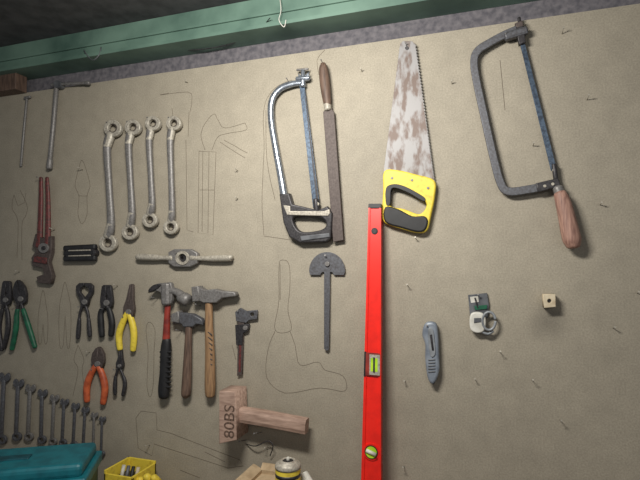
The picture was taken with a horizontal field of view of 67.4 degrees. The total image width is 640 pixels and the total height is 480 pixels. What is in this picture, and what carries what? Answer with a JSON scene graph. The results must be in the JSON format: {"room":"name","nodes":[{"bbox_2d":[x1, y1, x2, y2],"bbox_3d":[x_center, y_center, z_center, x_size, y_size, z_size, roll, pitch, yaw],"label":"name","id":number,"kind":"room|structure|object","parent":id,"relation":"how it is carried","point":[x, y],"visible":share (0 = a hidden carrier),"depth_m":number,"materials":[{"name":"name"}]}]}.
{"room":"workshop","nodes":[
{"label":"workshop","id":0,"kind":"room"},
{"bbox_2d":[0,0,248,46],"bbox_3d":[-0.581,-0.815,-0.127,4.200,0.120,3.218,-1,-3,18],"label":"ceiling","id":1,"kind":"structure","parent":0,"point":[21,21],"depth_m":1.43,"materials":[{"name":"concrete"}]},
{"bbox_2d":[27,0,639,92],"bbox_3d":[-0.056,0.450,1.425,4.200,2.450,0.182,-1,-3,18],"label":"wall","id":2,"kind":"structure","parent":0,"point":[540,8],"depth_m":1.34,"materials":[{"name":"concrete"}]},
{"bbox_2d":[0,0,537,79],"bbox_3d":[-0.097,-0.631,1.353,4.200,0.092,0.087,-1,-3,18],"label":"steel beam","id":3,"kind":"structure","parent":2,"relation":"attached to","point":[243,23],"depth_m":1.40,"materials":[{"name":"green metal"}]},
{"bbox_2d":[189,18,269,50],"bbox_3d":[-0.325,-0.597,1.426,0.438,0.042,0.047,-1,-3,25],"label":"loose cable","id":4,"kind":"object","parent":3,"relation":"on","point":[269,18],"visible":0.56,"depth_m":1.44,"materials":[{"name":"metal"}]},
{"bbox_2d":[0,4,639,479],"bbox_3d":[-0.086,0.135,1.347,4.200,1.332,0.018,-1,-3,18],"label":"board","id":5,"kind":"object","parent":2,"relation":"attached to","point":[501,424],"visible":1,"depth_m":1.28,"materials":[{"name":"beige wood"}]},
{"bbox_2d":[0,372,10,444],"bbox_3d":[-1.071,0.570,1.626,0.051,0.240,0.018,-1,-3,18],"label":"combination spanner","id":6,"kind":"object","parent":5,"relation":"hanging from","point":[3,378],"visible":1,"depth_m":1.62,"materials":[{"name":"metal"}]},
{"bbox_2d":[0,281,12,350],"bbox_3d":[-1.078,0.260,1.640,0.061,0.239,0.026,-1,-3,18],"label":"pliers","id":7,"kind":"object","parent":5,"relation":"hanging from","point":[6,297],"visible":1,"depth_m":1.63,"materials":[{"name":"metal"}]},
{"bbox_2d":[0,73,26,96],"bbox_3d":[-1.151,-0.542,1.695,0.256,0.061,0.044,-1,-3,18],"label":"batten","id":8,"kind":"object","parent":5,"relation":"attached to","point":[13,83],"visible":1,"depth_m":1.65,"materials":[{"name":"brown wood"}]},
{"bbox_2d":[12,379,24,440],"bbox_3d":[-1.010,0.568,1.606,0.046,0.205,0.018,-1,-3,18],"label":"combination spanner","id":9,"kind":"object","parent":5,"relation":"hanging from","point":[18,384],"visible":1,"depth_m":1.60,"materials":[{"name":"metal"}]},
{"bbox_2d":[9,280,36,349],"bbox_3d":[-0.992,0.253,1.612,0.116,0.238,0.026,-1,-3,18],"label":"cutter","id":10,"kind":"object","parent":5,"relation":"hanging from","point":[20,293],"visible":1,"depth_m":1.61,"materials":[{"name":"metal"}]},
{"bbox_2d":[20,96,30,166],"bbox_3d":[-1.019,-0.377,1.660,0.040,0.245,0.011,-1,-3,18],"label":"rod","id":11,"kind":"object","parent":5,"relation":"attached to","point":[26,98],"visible":1,"depth_m":1.66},
{"bbox_2d":[24,384,35,440],"bbox_3d":[-0.960,0.570,1.589,0.043,0.186,0.018,-1,-3,18],"label":"combination spanner","id":12,"kind":"object","parent":5,"relation":"hanging from","point":[28,388],"visible":1,"depth_m":1.59,"materials":[{"name":"metal"}]},
{"bbox_2d":[37,389,47,443],"bbox_3d":[-0.910,0.577,1.573,0.041,0.176,0.018,-1,-3,18],"label":"combination spanner","id":13,"kind":"object","parent":5,"relation":"hanging from","point":[40,393],"visible":1,"depth_m":1.57,"materials":[{"name":"metal"}]},
{"bbox_2d":[31,176,55,283],"bbox_3d":[-0.922,-0.034,1.603,0.093,0.359,0.026,-1,-3,21],"label":"wrench","id":14,"kind":"object","parent":5,"relation":"hanging from","point":[42,258],"visible":1,"depth_m":1.59,"materials":[{"name":"red paint"}]},
{"bbox_2d":[48,394,59,444],"bbox_3d":[-0.862,0.583,1.557,0.037,0.163,0.018,-1,-3,18],"label":"combination spanner","id":15,"kind":"object","parent":5,"relation":"hanging from","point":[53,399],"visible":0.98,"depth_m":1.55,"materials":[{"name":"metal"}]},
{"bbox_2d":[59,398,69,444],"bbox_3d":[-0.823,0.586,1.544,0.034,0.151,0.018,-1,-3,18],"label":"combination spanner","id":16,"kind":"object","parent":5,"relation":"hanging from","point":[62,402],"visible":0.91,"depth_m":1.54,"materials":[{"name":"metal"}]},
{"bbox_2d":[46,80,90,169],"bbox_3d":[-0.833,-0.388,1.593,0.173,0.300,0.020,-1,-3,18],"label":"wrench","id":17,"kind":"object","parent":5,"relation":"attached to","point":[57,84],"visible":1,"depth_m":1.61,"materials":[{"name":"metal"}]},
{"bbox_2d":[70,402,79,443],"bbox_3d":[-0.780,0.590,1.530,0.032,0.142,0.018,-1,-3,18],"label":"combination spanner","id":18,"kind":"object","parent":5,"relation":"hanging from","point":[74,406],"visible":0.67,"depth_m":1.53,"materials":[{"name":"metal"}]},
{"bbox_2d":[63,244,98,260],"bbox_3d":[-0.773,0.041,1.550,0.135,0.055,0.021,-1,-3,18],"label":"key","id":19,"kind":"object","parent":5,"relation":"hanging from","point":[88,252],"visible":1,"depth_m":1.54,"materials":[{"name":"black plastic"}]},
{"bbox_2d":[76,283,93,338],"bbox_3d":[-0.753,0.227,1.536,0.067,0.180,0.026,-1,-3,18],"label":"carpenter pincers","id":20,"kind":"object","parent":5,"relation":"hanging from","point":[84,300],"visible":1,"depth_m":1.53,"materials":[{"name":"metal"}]},
{"bbox_2d":[80,407,89,442],"bbox_3d":[-0.742,0.595,1.517,0.031,0.134,0.018,-1,-3,18],"label":"combination spanner","id":21,"kind":"object","parent":5,"relation":"hanging from","point":[84,410],"visible":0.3,"depth_m":1.51,"materials":[{"name":"metal"}]},
{"bbox_2d":[90,412,98,450],"bbox_3d":[-0.708,0.606,1.506,0.026,0.131,0.018,-1,-3,18],"label":"combination spanner","id":22,"kind":"object","parent":5,"relation":"hanging from","point":[93,415],"visible":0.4,"depth_m":1.50,"materials":[{"name":"metal"}]},
{"bbox_2d":[83,347,108,404],"bbox_3d":[-0.703,0.425,1.509,0.093,0.178,0.026,-1,-3,18],"label":"pliers","id":23,"kind":"object","parent":5,"relation":"hanging from","point":[98,358],"visible":1,"depth_m":1.50,"materials":[{"name":"metal"}]},
{"bbox_2d":[98,416,105,455],"bbox_3d":[-0.678,0.611,1.496,0.025,0.123,0.018,-1,-3,18],"label":"combination spanner","id":24,"kind":"object","parent":5,"relation":"hanging from","point":[101,419],"visible":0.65,"depth_m":1.49,"materials":[{"name":"metal"}]},
{"bbox_2d":[97,285,114,337],"bbox_3d":[-0.670,0.224,1.509,0.064,0.165,0.026,-1,-3,18],"label":"pliers","id":25,"kind":"object","parent":5,"relation":"hanging from","point":[107,295],"visible":1,"depth_m":1.50,"materials":[{"name":"metal"}]},
{"bbox_2d":[99,119,122,251],"bbox_3d":[-0.664,-0.173,1.525,0.078,0.422,0.032,-1,-3,18],"label":"wrench","id":26,"kind":"object","parent":5,"relation":"hanging from","point":[109,138],"visible":1,"depth_m":1.51,"materials":[{"name":"metal"}]},
{"bbox_2d":[113,350,126,395],"bbox_3d":[-0.616,0.409,1.482,0.051,0.140,0.026,-1,-3,18],"label":"pliers","id":27,"kind":"object","parent":5,"relation":"hanging from","point":[120,363],"visible":1,"depth_m":1.48,"materials":[{"name":"metal"}]},
{"bbox_2d":[115,284,137,351],"bbox_3d":[-0.597,0.239,1.484,0.077,0.206,0.026,-1,-3,18],"label":"pliers","id":28,"kind":"object","parent":5,"relation":"hanging from","point":[129,308],"visible":1,"depth_m":1.48,"materials":[{"name":"metal"}]},
{"bbox_2d":[122,119,141,239],"bbox_3d":[-0.588,-0.189,1.501,0.063,0.380,0.031,-1,-3,18],"label":"wrench","id":29,"kind":"object","parent":5,"relation":"hanging from","point":[130,223],"visible":1,"depth_m":1.49,"materials":[{"name":"metal"}]},
{"bbox_2d":[142,116,161,227],"bbox_3d":[-0.519,-0.211,1.479,0.060,0.347,0.028,-2,-3,30],"label":"wrench","id":30,"kind":"object","parent":5,"relation":"hanging from","point":[150,130],"visible":1,"depth_m":1.47,"materials":[{"name":"metal"}]},
{"bbox_2d":[148,282,191,398],"bbox_3d":[-0.446,0.297,1.424,0.145,0.344,0.038,-1,-3,21],"label":"hammer","id":31,"kind":"object","parent":5,"relation":"hanging from","point":[168,292],"visible":1,"depth_m":1.41,"materials":[{"name":"black rubber"}]},
{"bbox_2d":[163,116,182,234],"bbox_3d":[-0.447,-0.197,1.455,0.057,0.362,0.028,-2,-4,31],"label":"wrench","id":32,"kind":"object","parent":5,"relation":"hanging from","point":[171,130],"visible":1,"depth_m":1.45,"materials":[{"name":"metal"}]},
{"bbox_2d":[135,249,233,266],"bbox_3d":[-0.409,0.054,1.432,0.335,0.054,0.028,-1,-3,18],"label":"stock","id":33,"kind":"object","parent":5,"relation":"attached to","point":[174,257],"visible":1,"depth_m":1.42,"materials":[{"name":"metal"}]},
{"bbox_2d":[171,310,204,397],"bbox_3d":[-0.386,0.335,1.406,0.112,0.254,0.034,-1,-3,18],"label":"hammer","id":34,"kind":"object","parent":5,"relation":"hanging from","point":[188,320],"visible":1,"depth_m":1.40,"materials":[{"name":"brown wood"}]},
{"bbox_2d":[191,286,239,397],"bbox_3d":[-0.301,0.291,1.379,0.146,0.318,0.037,-1,-3,18],"label":"hammer","id":35,"kind":"object","parent":5,"relation":"hanging from","point":[199,293],"visible":1,"depth_m":1.37,"materials":[{"name":"brown wood"}]},
{"bbox_2d":[235,308,257,375],"bbox_3d":[-0.209,0.289,1.358,0.069,0.192,0.022,-1,-3,18],"label":"wrench","id":36,"kind":"object","parent":5,"relation":"hanging from","point":[243,316],"visible":1,"depth_m":1.36,"materials":[{"name":"metal"}]},
{"bbox_2d":[12,50,504,477],"bbox_3d":[-0.308,0.083,1.412,1.609,1.218,0.001,-1,-3,18],"label":"drawing","id":37,"kind":"object","parent":5,"relation":"attached to","point":[324,50],"visible":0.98,"depth_m":1.43,"materials":[{"name":"black paint"}]},
{"bbox_2d":[246,441,272,455],"bbox_3d":[-0.169,0.572,1.327,0.094,0.046,0.017,-1,-3,24],"label":"wire hook","id":38,"kind":"object","parent":5,"relation":"attached to","point":[265,441],"visible":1,"depth_m":1.32,"materials":[{"name":"metal"}]},
{"bbox_2d":[219,385,308,443],"bbox_3d":[-0.147,0.486,1.299,0.244,0.153,0.076,-1,-3,18],"label":"mallet","id":39,"kind":"object","parent":5,"relation":"attached to","point":[235,416],"visible":1,"depth_m":1.29,"materials":[{"name":"brown wood"}]},
{"bbox_2d":[267,68,332,242],"bbox_3d":[-0.057,-0.235,1.332,0.194,0.488,0.029,-1,-3,18],"label":"hacksaw","id":40,"kind":"object","parent":5,"relation":"hanging from","point":[290,211],"visible":1,"depth_m":1.32,"materials":[{"name":"silver metal"}]},
{"bbox_2d":[309,252,344,350],"bbox_3d":[0.018,0.165,1.292,0.102,0.265,0.020,-1,-3,18],"label":"protractor","id":41,"kind":"object","parent":5,"relation":"hanging from","point":[326,262],"visible":1,"depth_m":1.29,"materials":[{"name":"metal"}]},
{"bbox_2d":[15,27,639,467],"bbox_3d":[-0.162,0.010,1.356,1.834,1.210,0.023,-1,-3,18],"label":"hooks","id":42,"kind":"object","parent":5,"relation":"attached to","point":[563,27],"visible":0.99,"depth_m":1.21,"materials":[{"name":"metal"}]},
{"bbox_2d":[319,59,343,241],"bbox_3d":[0.031,-0.245,1.302,0.068,0.501,0.032,-1,-3,18],"label":"file","id":43,"kind":"object","parent":5,"relation":"hanging from","point":[328,114],"visible":1,"depth_m":1.30,"materials":[{"name":"metal"}]},
{"bbox_2d":[382,41,435,232],"bbox_3d":[0.229,-0.270,1.242,0.137,0.506,0.026,-1,-3,18],"label":"saw","id":44,"kind":"object","parent":5,"relation":"hanging from","point":[408,168],"visible":1,"depth_m":1.24,"materials":[{"name":"metal"}]},
{"bbox_2d":[422,321,439,383],"bbox_3d":[0.276,0.280,1.195,0.041,0.154,0.032,-1,-3,18],"label":"utility knife","id":45,"kind":"object","parent":5,"relation":"attached to","point":[430,334],"visible":1,"depth_m":1.18,"materials":[{"name":"grey metal"}]},
{"bbox_2d":[468,293,496,334],"bbox_3d":[0.394,0.179,1.166,0.065,0.101,0.024,-1,-3,18],"label":"padlock","id":46,"kind":"object","parent":5,"relation":"attached to","point":[478,303],"visible":1,"depth_m":1.16,"materials":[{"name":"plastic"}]},
{"bbox_2d":[470,17,581,248],"bbox_3d":[0.488,-0.260,1.155,0.236,0.566,0.040,-1,-3,24],"label":"hacksaw","id":47,"kind":"object","parent":5,"relation":"hanging from","point":[568,224],"visible":1,"depth_m":1.15,"materials":[{"name":"metal"}]},
{"bbox_2d":[542,293,555,307],"bbox_3d":[0.533,0.141,1.119,0.027,0.033,0.026,-1,-3,18],"label":"wooden block","id":48,"kind":"object","parent":5,"relation":"attached to","point":[548,300],"visible":1,"depth_m":1.11,"materials":[{"name":"brown wood"}]},
{"bbox_3d":[-0.553,1.643,-0.169,4.200,0.100,3.400,-1,-3,18],"label":"floor","id":49,"kind":"structure","parent":0,"visible":0},
{"bbox_3d":[-0.182,1.219,0.994,3.800,0.870,0.638,-1,-3,18],"label":"workbench","id":50,"kind":"object","parent":49,"relation":"on","visible":0},
{"bbox_2d":[0,442,101,479],"bbox_3d":[-0.796,0.668,1.190,0.436,0.251,0.190,1,-3,-13],"label":"toolbox","id":51,"kind":"object","parent":50,"relation":"on","point":[79,461],"visible":1,"depth_m":1.19,"materials":[{"name":"teal plastic"}]},
{"bbox_2d":[104,457,155,479],"bbox_3d":[-0.542,0.724,1.370,0.098,0.158,0.100,-1,-3,18],"label":"crate","id":52,"kind":"object","parent":50,"relation":"on","point":[129,468],"visible":0.94,"depth_m":1.38,"materials":[{"name":"yellow plastic"}]},
{"bbox_2d":[137,473,161,479],"bbox_3d":[-0.461,0.722,1.331,0.093,0.155,0.051,-1,-3,18],"label":"gloves","id":53,"kind":"object","parent":50,"relation":"on","point":[147,476],"visible":1,"depth_m":1.32,"materials":[{"name":"yellow plastic"}]},
{"bbox_2d":[236,462,274,479],"bbox_3d":[-0.136,0.682,1.173,0.104,0.221,0.112,-1,-3,18],"label":"cardboard box","id":54,"kind":"object","parent":50,"relation":"on","point":[267,470],"visible":0.6,"depth_m":1.21,"materials":[{"name":"beige cardboard"}]},
{"bbox_2d":[275,456,300,479],"bbox_3d":[-0.072,0.638,1.075,0.059,0.298,0.059,-1,-3,18],"label":"spray can","id":55,"kind":"object","parent":50,"relation":"on","point":[286,468],"visible":1,"depth_m":1.06,"materials":[{"name":"yellow metal"}]},
{"bbox_2d":[301,471,312,479],"bbox_3d":[0.039,0.655,1.028,0.029,0.243,0.251,3,-4,-41],"label":"pipe","id":56,"kind":"object","parent":50,"relation":"on","point":[305,475],"visible":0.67,"depth_m":1.11,"materials":[{"name":"white plastic"}]},
{"bbox_2d":[361,204,382,479],"bbox_3d":[0.130,0.349,1.203,0.054,0.889,0.076,-1,-3,18],"label":"spirit level","id":57,"kind":"object","parent":50,"relation":"on","point":[372,430],"visible":1,"depth_m":1.20,"materials":[{"name":"red paint"}]}
]}

